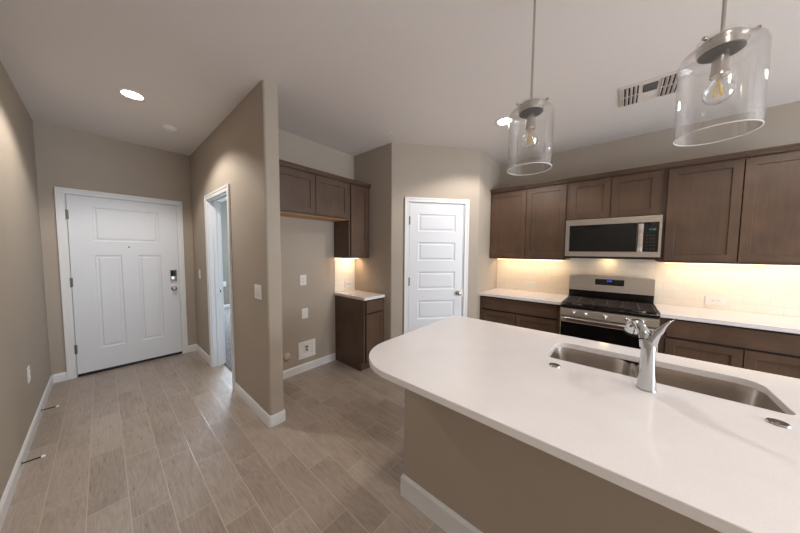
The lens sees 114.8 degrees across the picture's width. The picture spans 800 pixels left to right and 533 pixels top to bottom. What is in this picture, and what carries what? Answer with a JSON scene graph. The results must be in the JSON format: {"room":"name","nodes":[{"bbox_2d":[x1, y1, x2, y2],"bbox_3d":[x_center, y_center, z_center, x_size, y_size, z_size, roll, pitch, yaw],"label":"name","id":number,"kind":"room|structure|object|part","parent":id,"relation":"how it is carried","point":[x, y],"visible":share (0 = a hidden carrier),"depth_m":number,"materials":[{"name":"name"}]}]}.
{"room":"kitchen","nodes":[
{"label":"kitchen","id":0,"kind":"room"},
{"bbox_2d":[0,61,50,499],"bbox_3d":[-0.363,0.087,-0.305,9.388,2.784,0.120,3,4,41],"label":"wall","id":1,"kind":"structure","parent":0,"point":[24,341],"depth_m":1.92,"materials":[{"name":"beige paint"}]},
{"bbox_2d":[0,375,52,530],"bbox_3d":[-0.330,1.427,-0.177,9.148,0.095,0.013,3,4,41],"label":"baseboard","id":2,"kind":"structure","parent":1,"relation":"attached to","point":[7,496],"depth_m":1.71,"materials":[{"name":"white paint"}]},
{"bbox_2d":[27,365,30,382],"bbox_3d":[-2.900,0.841,2.000,0.080,0.124,0.009,3,4,41],"label":"wall outlet","id":3,"kind":"object","parent":1,"relation":"attached to","point":[28,367],"visible":1,"depth_m":1.99,"materials":[{"name":"white plastic"}]},
{"bbox_2d":[20,454,45,465],"bbox_3d":[-2.448,1.289,1.708,0.026,0.026,0.095,3,4,41],"label":"door stop","id":4,"kind":"object","parent":1,"relation":"attached to","point":[44,455],"visible":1,"depth_m":1.71,"materials":[{"name":"silver metal"}]},
{"bbox_2d":[33,121,196,374],"bbox_3d":[-3.388,-0.142,3.279,0.120,2.784,1.390,3,4,41],"label":"wall","id":5,"kind":"structure","parent":0,"point":[64,157],"depth_m":2.93,"materials":[{"name":"beige paint"}]},
{"bbox_2d":[54,186,187,379],"bbox_3d":[-3.401,0.185,3.227,0.176,2.136,1.059,3,4,41],"label":"door","id":6,"kind":"structure","parent":5,"relation":"in","point":[122,262],"depth_m":3.14,"materials":[{"name":"white paint"}]},
{"bbox_2d":[53,344,195,382],"bbox_3d":[-3.382,1.205,3.272,0.013,0.095,1.256,3,4,41],"label":"baseboard","id":7,"kind":"structure","parent":5,"relation":"attached to","point":[59,377],"depth_m":2.84,"materials":[{"name":"white paint"}]},
{"bbox_2d":[204,184,235,390],"bbox_3d":[-1.756,0.202,3.234,0.904,2.125,0.922,3,4,41],"label":"door frame","id":8,"kind":"structure","parent":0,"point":[212,201],"depth_m":3.16,"materials":[{"name":"white paint"}]},
{"bbox_3d":[-1.960,0.211,2.996,0.894,2.107,0.014,3,4,41],"label":"casing","id":9,"kind":"part","parent":8,"relation":"part of","materials":[{"name":"white paint"}]},
{"bbox_2d":[0,351,445,532],"bbox_3d":[0.004,1.378,2.404,12.240,0.100,4.605,3,4,41],"label":"floor","id":10,"kind":"structure","parent":0,"point":[168,444],"depth_m":1.80,"materials":[{"name":"brown tile"}]},
{"bbox_2d":[224,308,231,370],"bbox_3d":[-2.381,1.134,5.356,4.523,0.012,2.979,3,4,41],"label":"carpet","id":11,"kind":"object","parent":10,"relation":"on","point":[227,322],"depth_m":4.22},
{"bbox_2d":[335,295,383,370],"bbox_3d":[-0.537,0.826,3.371,0.595,0.884,0.329,3,4,41],"label":"base cabinet","id":12,"kind":"object","parent":10,"relation":"on","point":[359,324],"visible":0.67,"depth_m":3.20,"materials":[{"name":"brown wood"}]},
{"bbox_2d":[334,290,384,300],"bbox_3d":[-0.534,0.367,3.334,0.609,0.035,0.345,3,4,41],"label":"countertop","id":13,"kind":"structure","parent":12,"relation":"on","point":[355,294],"depth_m":3.25,"materials":[{"name":"white stone"}]},
{"bbox_3d":[-0.320,0.782,3.194,0.003,0.770,0.311,3,4,41],"label":"frame","id":14,"kind":"part","parent":12,"relation":"part of","materials":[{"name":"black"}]},
{"bbox_3d":[-0.310,0.486,3.171,0.020,0.144,0.292,3,4,41],"label":"drawer","id":15,"kind":"part","parent":12,"relation":"part of","materials":[{"name":"brown wood"}]},
{"bbox_3d":[-0.313,0.865,3.193,0.020,0.579,0.292,3,4,41],"label":"door","id":16,"kind":"part","parent":12,"relation":"part of","materials":[{"name":"brown wood"}]},
{"bbox_2d":[480,295,560,333],"bbox_3d":[1.646,0.839,3.434,0.948,0.884,0.621,3,4,41],"label":"base cabinet","id":17,"kind":"object","parent":10,"relation":"on","point":[545,317],"visible":0.28,"depth_m":3.14,"materials":[{"name":"brown wood"}]},
{"bbox_3d":[1.278,0.873,3.356,0.436,0.570,0.020,3,4,41],"label":"door","id":18,"kind":"part","parent":17,"relation":"part of","materials":[{"name":"brown wood"}]},
{"bbox_3d":[1.449,0.503,3.190,0.880,0.152,0.020,3,4,41],"label":"drawer","id":19,"kind":"part","parent":17,"relation":"part of","materials":[{"name":"brown wood"}]},
{"bbox_2d":[479,288,568,304],"bbox_3d":[1.642,0.381,3.398,0.949,0.035,0.646,3,4,41],"label":"countertop","id":20,"kind":"structure","parent":17,"relation":"on","point":[541,297],"depth_m":3.27,"materials":[{"name":"white stone"}]},
{"bbox_3d":[1.614,0.892,3.068,0.437,0.570,0.020,3,4,41],"label":"door","id":21,"kind":"part","parent":17,"relation":"part of","materials":[{"name":"brown wood"}]},
{"bbox_2d":[400,358,720,532],"bbox_3d":[1.237,0.979,1.041,2.491,0.874,0.879,3,4,41],"label":"kitchen island","id":22,"kind":"object","parent":10,"relation":"on","point":[466,475],"visible":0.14,"depth_m":1.15,"materials":[{"name":"beige paint"}]},
{"bbox_3d":[0.991,1.363,0.779,2.491,0.132,0.133,3,4,41],"label":"baseboard","id":23,"kind":"part","parent":22,"relation":"part of","materials":[{"name":"white paint"}]},
{"bbox_2d":[369,316,799,532],"bbox_3d":[1.121,0.529,0.952,2.690,0.032,1.198,3,4,41],"label":"island countertop","id":24,"kind":"structure","parent":22,"relation":"on","point":[716,463],"depth_m":0.88,"materials":[{"name":"white stone"}]},
{"bbox_2d":[549,362,560,367],"bbox_3d":[0.766,0.488,1.267,0.051,0.008,0.051,3,4,41],"label":"cover","id":25,"kind":"object","parent":24,"relation":"on","point":[555,365],"visible":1,"depth_m":1.26,"materials":[{"name":"silver metal"}]},
{"bbox_2d":[623,318,673,392],"bbox_3d":[1.036,0.351,1.103,0.087,0.304,0.202,1,3,8],"label":"kitchen faucet","id":26,"kind":"object","parent":24,"relation":"on","point":[646,374],"visible":1,"depth_m":1.04,"materials":[{"name":"silver metal"}]},
{"bbox_3d":[1.038,0.280,1.108,0.057,0.104,0.174,2,4,20],"label":"spout","id":27,"kind":"part","parent":26,"relation":"part of","materials":[{"name":"silver metal"}]},
{"bbox_3d":[1.038,0.265,1.028,0.084,0.124,0.044,3,4,41],"label":"lever","id":28,"kind":"part","parent":26,"relation":"part of","materials":[{"name":"silver metal"}]},
{"bbox_2d":[550,347,785,413],"bbox_3d":[1.190,0.628,1.263,0.783,0.200,0.338,3,4,41],"label":"sink","id":29,"kind":"object","parent":24,"relation":"in","point":[731,391],"visible":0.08,"depth_m":1.27,"materials":[{"name":"silver metal"}]},
{"bbox_3d":[1.025,0.619,1.404,0.349,0.200,0.338,3,4,41],"label":"bowl","id":30,"kind":"part","parent":29,"relation":"part of","materials":[{"name":"silver metal"}]},
{"bbox_3d":[1.331,0.636,1.142,0.410,0.200,0.338,3,4,41],"label":"bowl","id":31,"kind":"part","parent":29,"relation":"part of","materials":[{"name":"silver metal"}]},
{"bbox_2d":[765,417,791,428],"bbox_3d":[1.249,0.516,0.845,0.051,0.008,0.051,3,4,41],"label":"cover","id":32,"kind":"object","parent":24,"relation":"on","point":[779,423],"visible":1,"depth_m":0.84,"materials":[{"name":"silver metal"}]},
{"bbox_2d":[560,274,659,351],"bbox_3d":[2.240,0.719,2.791,0.763,1.206,0.767,3,4,41],"label":"gas range","id":33,"kind":"object","parent":10,"relation":"on","point":[598,308],"visible":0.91,"depth_m":2.69,"materials":[{"name":"silver metal"}]},
{"bbox_3d":[2.021,0.856,2.543,0.739,0.508,0.003,3,4,41],"label":"door glass","id":34,"kind":"part","parent":33,"relation":"part of","materials":[{"name":"black glass"}]},
{"bbox_3d":[2.008,0.571,2.510,0.735,0.046,0.048,3,4,41],"label":"handle","id":35,"kind":"part","parent":33,"relation":"part of","materials":[{"name":"silver metal"}]},
{"bbox_3d":[2.031,0.831,2.554,0.755,0.577,0.028,3,4,41],"label":"oven door","id":36,"kind":"part","parent":33,"relation":"part of","materials":[{"name":"black glass"}]},
{"bbox_3d":[2.031,0.493,2.532,0.759,0.088,0.034,3,4,41],"label":"control panel","id":37,"kind":"part","parent":33,"relation":"part of","materials":[{"name":"silver metal"}]},
{"bbox_2d":[561,302,659,317],"bbox_3d":[2.263,0.421,2.797,0.763,0.024,0.706,3,4,41],"label":"cooktop","id":38,"kind":"object","parent":33,"relation":"in","point":[579,306],"depth_m":2.56,"materials":[{"name":"black metal"}]},
{"bbox_2d":[657,317,799,378],"bbox_3d":[2.958,0.914,2.310,0.954,0.884,0.621,3,4,41],"label":"base cabinet","id":39,"kind":"object","parent":10,"relation":"on","point":[767,351],"visible":0.3,"depth_m":2.08,"materials":[{"name":"brown wood"}]},
{"bbox_3d":[2.601,0.948,2.222,0.437,0.570,0.020,3,4,41],"label":"door","id":40,"kind":"part","parent":39,"relation":"part of","materials":[{"name":"brown wood"}]},
{"bbox_2d":[654,303,799,333],"bbox_3d":[2.961,0.456,2.268,0.976,0.035,0.646,3,4,41],"label":"countertop","id":41,"kind":"structure","parent":39,"relation":"on","point":[788,324],"depth_m":2.21,"materials":[{"name":"white stone"}]},
{"bbox_3d":[2.772,0.578,2.056,0.880,0.152,0.020,3,4,41],"label":"drawer","id":42,"kind":"part","parent":39,"relation":"part of","materials":[{"name":"brown wood"}]},
{"bbox_3d":[2.938,0.967,1.934,0.436,0.570,0.020,3,4,41],"label":"door","id":43,"kind":"part","parent":39,"relation":"part of","materials":[{"name":"brown wood"}]},
{"bbox_2d":[221,200,229,304],"bbox_3d":[-4.091,-0.352,6.832,0.120,2.784,3.095,3,4,41],"label":"wall","id":44,"kind":"structure","parent":0,"point":[224,227],"depth_m":6.40,"materials":[{"name":"grey paint"}]},
{"bbox_2d":[190,79,283,415],"bbox_3d":[-1.978,-0.110,2.906,2.507,2.784,0.120,3,4,41],"label":"wall partition","id":45,"kind":"structure","parent":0,"point":[242,152],"depth_m":2.25,"materials":[{"name":"beige paint"}]},
{"bbox_2d":[196,344,285,427],"bbox_3d":[-1.978,1.233,2.975,2.507,0.095,0.146,3,4,41],"label":"baseboard","id":46,"kind":"structure","parent":45,"relation":"attached to","point":[273,420],"depth_m":2.28,"materials":[{"name":"white paint"}]},
{"bbox_2d":[254,284,261,299],"bbox_3d":[-1.212,0.216,2.177,0.142,0.124,0.012,3,4,41],"label":"light switch","id":47,"kind":"object","parent":45,"relation":"attached to","point":[257,288],"visible":1,"depth_m":2.16,"materials":[{"name":"white plastic"}]},
{"bbox_2d":[279,129,353,370],"bbox_3d":[-1.098,-0.120,3.202,0.115,2.784,1.475,3,4,41],"label":"wall","id":48,"kind":"structure","parent":0,"point":[307,245],"depth_m":3.10,"materials":[{"name":"beige paint"}]},
{"bbox_2d":[283,353,290,360],"bbox_3d":[-1.296,1.043,2.938,0.026,0.088,0.088,3,4,41],"label":"pipe cover","id":49,"kind":"object","parent":48,"relation":"attached to","point":[286,357],"visible":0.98,"depth_m":2.93,"materials":[{"name":"beige plastic"}]},
{"bbox_2d":[300,275,305,285],"bbox_3d":[-1.156,0.163,3.056,0.009,0.124,0.080,3,4,41],"label":"wall outlet","id":50,"kind":"object","parent":48,"relation":"attached to","point":[302,277],"visible":1,"depth_m":3.05,"materials":[{"name":"white plastic"}]},
{"bbox_2d":[302,308,307,318],"bbox_3d":[-1.149,0.567,3.092,0.007,0.124,0.080,3,4,41],"label":"wall outlet","id":51,"kind":"object","parent":48,"relation":"attached to","point":[305,310],"visible":1,"depth_m":3.09,"materials":[{"name":"white plastic"}]},
{"bbox_2d":[298,339,314,359],"bbox_3d":[-1.131,1.012,3.126,0.030,0.208,0.222,3,4,41],"label":"water supply box","id":52,"kind":"object","parent":48,"relation":"attached to","point":[306,349],"visible":1,"depth_m":3.12,"materials":[{"name":"white plastic"}]},
{"bbox_3d":[-1.142,1.011,3.135,0.002,0.118,0.132,3,4,41],"label":"panel","id":53,"kind":"part","parent":52,"relation":"part of","materials":[{"name":"white plastic"}]},
{"bbox_2d":[283,353,335,378],"bbox_3d":[-1.207,1.233,3.066,0.013,0.095,1.021,3,4,41],"label":"baseboard","id":54,"kind":"structure","parent":48,"relation":"attached to","point":[304,367],"depth_m":3.15,"materials":[{"name":"white paint"}]},
{"bbox_2d":[279,165,348,221],"bbox_3d":[-1.071,-0.781,2.844,0.331,0.450,1.017,3,4,41],"label":"upper cabinet","id":55,"kind":"object","parent":48,"relation":"attached to","point":[304,195],"visible":0.77,"depth_m":2.76,"materials":[{"name":"brown wood"}]},
{"bbox_3d":[-1.067,-0.768,2.610,0.020,0.409,0.441,3,4,41],"label":"door","id":56,"kind":"part","parent":55,"relation":"part of","materials":[{"name":"brown wood"}]},
{"bbox_3d":[-0.776,-0.785,2.950,0.020,0.409,0.439,3,4,41],"label":"door","id":57,"kind":"part","parent":55,"relation":"part of","materials":[{"name":"brown wood"}]},
{"bbox_2d":[334,258,354,291],"bbox_3d":[-0.758,0.106,3.519,0.007,0.462,0.337,3,4,41],"label":"backsplash","id":58,"kind":"structure","parent":48,"relation":"attached to","point":[344,269],"depth_m":3.50,"materials":[{"name":"white tile"}]},
{"bbox_2d":[345,281,351,287],"bbox_3d":[-0.716,0.246,3.564,0.009,0.084,0.136,3,4,41],"label":"wall outlet","id":59,"kind":"object","parent":58,"relation":"attached to","point":[347,283],"visible":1,"depth_m":3.56,"materials":[{"name":"white plastic"}]},
{"bbox_2d":[334,183,368,257],"bbox_3d":[-0.630,-0.575,3.372,0.331,0.915,0.340,3,4,41],"label":"upper cabinet","id":60,"kind":"object","parent":48,"relation":"attached to","point":[351,236],"visible":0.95,"depth_m":3.25,"materials":[{"name":"brown wood"}]},
{"bbox_3d":[-0.517,-0.567,3.266,0.020,0.877,0.280,3,4,41],"label":"door","id":61,"kind":"part","parent":60,"relation":"part of","materials":[{"name":"brown wood"}]},
{"bbox_2d":[279,159,370,187],"bbox_3d":[-0.833,-1.026,2.851,0.044,0.042,1.357,3,4,41],"label":"crown molding","id":62,"kind":"structure","parent":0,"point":[281,162],"depth_m":2.80,"materials":[{"name":"brown wood"}]},
{"bbox_2d":[0,0,799,164],"bbox_3d":[0.026,-1.511,2.238,12.240,0.120,4.605,3,4,41],"label":"ceiling","id":63,"kind":"structure","parent":0,"point":[347,74],"depth_m":1.81,"materials":[{"name":"white paint"}]},
{"bbox_2d":[117,88,146,100],"bbox_3d":[-2.281,-1.462,2.179,0.180,0.004,0.180,3,4,41],"label":"recessed light","id":64,"kind":"object","parent":63,"relation":"in","point":[131,94],"visible":1,"depth_m":2.17,"materials":[{"name":"white plastic"}]},
{"bbox_2d":[162,125,176,131],"bbox_3d":[-2.488,-1.483,2.759,0.124,0.034,0.124,3,4,41],"label":"smoke detector","id":65,"kind":"object","parent":63,"relation":"attached to","point":[168,128],"visible":1,"depth_m":2.73,"materials":[{"name":"white plastic"}]},
{"bbox_2d":[495,116,513,125],"bbox_3d":[1.052,-1.459,2.571,0.180,0.004,0.180,3,4,41],"label":"recessed light","id":66,"kind":"object","parent":63,"relation":"in","point":[502,121],"visible":0.95,"depth_m":2.57,"materials":[{"name":"white plastic"}]},
{"bbox_2d":[507,0,553,174],"bbox_3d":[0.658,-0.941,1.273,0.204,0.897,0.204,3,4,41],"label":"pendant light","id":67,"kind":"object","parent":63,"relation":"hanging from","point":[529,109],"visible":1,"depth_m":1.26,"materials":[{"name":"clear glass"}]},
{"bbox_2d":[525,111,535,131],"bbox_3d":[0.656,-0.728,1.286,0.046,0.082,0.046,3,4,41],"label":"socket","id":68,"kind":"object","parent":67,"relation":"attached to","point":[529,115],"depth_m":1.27,"materials":[{"name":"silver metal"}]},
{"bbox_3d":[0.656,-0.657,1.290,0.203,0.324,0.203,3,4,41],"label":"lamp shade","id":69,"kind":"part","parent":67,"relation":"part of","materials":[{"name":"clear glass"}]},
{"bbox_3d":[0.659,-1.093,1.265,0.011,0.544,0.011,3,4,41],"label":"rod","id":70,"kind":"part","parent":67,"relation":"part of","materials":[{"name":"silver metal"}]},
{"bbox_2d":[619,67,688,107],"bbox_3d":[2.011,-1.418,2.057,0.375,0.013,0.350,3,4,41],"label":"ceiling vent","id":71,"kind":"object","parent":63,"relation":"in","point":[666,84],"visible":0.94,"depth_m":2.04,"materials":[{"name":"white metal"}]},
{"bbox_2d":[643,81,658,92],"bbox_3d":[1.975,-1.413,2.017,0.083,0.006,0.126,3,4,41],"label":"grille","id":72,"kind":"object","parent":71,"relation":"attached to","point":[653,85],"depth_m":2.01,"materials":[{"name":"grey metal"}]},
{"bbox_2d":[673,0,771,146],"bbox_3d":[1.118,-0.914,0.880,0.204,0.897,0.204,3,4,41],"label":"pendant light","id":73,"kind":"object","parent":63,"relation":"hanging from","point":[716,50],"visible":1,"depth_m":0.88,"materials":[{"name":"clear"}]},
{"bbox_2d":[709,48,730,80],"bbox_3d":[1.116,-0.702,0.892,0.046,0.082,0.046,3,4,41],"label":"socket","id":74,"kind":"object","parent":73,"relation":"attached to","point":[719,58],"depth_m":0.88,"materials":[{"name":"silver metal"}]},
{"bbox_3d":[1.119,-1.066,0.871,0.011,0.544,0.011,3,4,41],"label":"rod","id":75,"kind":"part","parent":73,"relation":"part of","materials":[{"name":"silver metal"}]},
{"bbox_2d":[354,143,499,340],"bbox_3d":[0.454,-0.129,3.559,2.164,2.784,0.609,0,3,-8],"label":"wall","id":76,"kind":"structure","parent":0,"point":[395,172],"depth_m":3.27,"materials":[{"name":"beige paint"}]},
{"bbox_2d":[404,197,469,333],"bbox_3d":[0.465,0.208,3.314,0.850,2.140,0.166,0,3,-10],"label":"door","id":77,"kind":"structure","parent":76,"relation":"in","point":[436,230],"depth_m":3.28,"materials":[{"name":"white paint"}]},
{"bbox_2d":[490,143,799,193],"bbox_3d":[2.297,-0.996,2.738,2.680,0.042,0.044,3,4,41],"label":"crown molding","id":78,"kind":"structure","parent":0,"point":[796,146],"depth_m":2.48,"materials":[{"name":"brown wood"}]},
{"bbox_2d":[500,101,799,187],"bbox_3d":[2.603,-0.084,3.055,9.268,2.784,0.120,3,4,41],"label":"wall","id":79,"kind":"structure","parent":0,"point":[781,126],"depth_m":2.72,"materials":[{"name":"beige paint"}]},
{"bbox_2d":[489,183,569,259],"bbox_3d":[1.742,-0.562,3.464,0.934,0.915,0.342,3,4,41],"label":"upper cabinet","id":80,"kind":"object","parent":79,"relation":"attached to","point":[529,223],"visible":0.95,"depth_m":3.30,"materials":[{"name":"brown wood"}]},
{"bbox_3d":[1.473,-0.564,3.483,0.443,0.877,0.020,3,4,41],"label":"door","id":81,"kind":"part","parent":80,"relation":"part of","materials":[{"name":"brown wood"}]},
{"bbox_2d":[497,258,561,260],"bbox_3d":[1.756,-0.099,3.520,0.820,0.016,0.030,3,4,41],"label":"light","id":82,"kind":"object","parent":80,"relation":"attached to","point":[497,258],"visible":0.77,"depth_m":3.47,"materials":[{"name":"white plastic"}]},
{"bbox_3d":[1.810,-0.545,3.194,0.431,0.877,0.020,3,4,41],"label":"door","id":83,"kind":"part","parent":80,"relation":"part of","materials":[{"name":"brown wood"}]},
{"bbox_2d":[568,169,664,219],"bbox_3d":[2.397,-0.752,2.892,0.786,0.459,0.342,3,4,41],"label":"upper cabinet","id":84,"kind":"object","parent":79,"relation":"attached to","point":[641,193],"visible":0.82,"depth_m":2.73,"materials":[{"name":"brown wood"}]},
{"bbox_3d":[2.146,-0.754,2.895,0.365,0.421,0.020,3,4,41],"label":"door","id":85,"kind":"part","parent":84,"relation":"part of","materials":[{"name":"brown wood"}]},
{"bbox_2d":[565,214,662,259],"bbox_3d":[2.317,-0.303,2.826,0.762,0.428,0.562,3,4,41],"label":"microwave","id":86,"kind":"object","parent":84,"relation":"attached to","point":[626,237],"visible":1,"depth_m":2.60,"materials":[{"name":"silver metal"}]},
{"bbox_3d":[2.098,-0.305,2.700,0.592,0.398,0.020,3,4,41],"label":"door","id":87,"kind":"part","parent":86,"relation":"part of","materials":[{"name":"black glass"}]},
{"bbox_3d":[2.323,-0.274,2.473,0.039,0.277,0.032,3,4,41],"label":"handle","id":88,"kind":"part","parent":86,"relation":"part of","materials":[{"name":"silver metal"}]},
{"bbox_3d":[2.374,-0.283,2.451,0.150,0.284,0.001,3,4,41],"label":"touch panel","id":89,"kind":"part","parent":86,"relation":"part of","materials":[{"name":"black glass"}]},
{"bbox_3d":[2.387,-0.289,2.452,0.169,0.398,0.020,3,4,41],"label":"control panel","id":90,"kind":"part","parent":86,"relation":"part of","materials":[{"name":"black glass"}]},
{"bbox_3d":[2.430,-0.737,2.651,0.370,0.421,0.020,3,4,41],"label":"door","id":91,"kind":"part","parent":84,"relation":"part of","materials":[{"name":"brown wood"}]},
{"bbox_2d":[496,258,799,316],"bbox_3d":[2.517,0.146,3.056,2.700,0.486,0.007,3,4,41],"label":"backsplash","id":92,"kind":"structure","parent":79,"relation":"attached to","point":[772,290],"depth_m":2.65,"materials":[{"name":"white tile"}]},
{"bbox_2d":[525,281,535,287],"bbox_3d":[1.847,0.258,3.627,0.136,0.084,0.009,3,4,41],"label":"wall outlet","id":93,"kind":"object","parent":92,"relation":"attached to","point":[527,284],"visible":1,"depth_m":3.62,"materials":[{"name":"white plastic"}]},
{"bbox_2d":[704,296,725,305],"bbox_3d":[3.123,0.339,2.534,0.136,0.084,0.009,3,4,41],"label":"wall outlet","id":94,"kind":"object","parent":92,"relation":"attached to","point":[713,300],"visible":1,"depth_m":2.53,"materials":[{"name":"white plastic"}]},
{"bbox_2d":[655,150,799,264],"bbox_3d":[3.058,-0.487,2.337,0.960,0.915,0.342,3,4,41],"label":"upper cabinet","id":95,"kind":"object","parent":79,"relation":"attached to","point":[746,210],"visible":0.93,"depth_m":2.23,"materials":[{"name":"brown wood"}]},
{"bbox_3d":[2.781,-0.490,2.362,0.447,0.877,0.020,3,4,41],"label":"door","id":96,"kind":"part","parent":95,"relation":"part of","materials":[{"name":"brown wood"}]},
{"bbox_2d":[665,262,799,266],"bbox_3d":[3.083,-0.023,2.383,0.860,0.016,0.030,3,4,41],"label":"light","id":97,"kind":"object","parent":95,"relation":"attached to","point":[665,262],"visible":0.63,"depth_m":2.37,"materials":[{"name":"white plastic"}]},
{"bbox_3d":[3.126,-0.470,2.067,0.447,0.877,0.020,3,4,41],"label":"door","id":98,"kind":"part","parent":95,"relation":"part of","materials":[{"name":"brown wood"}]}
]}

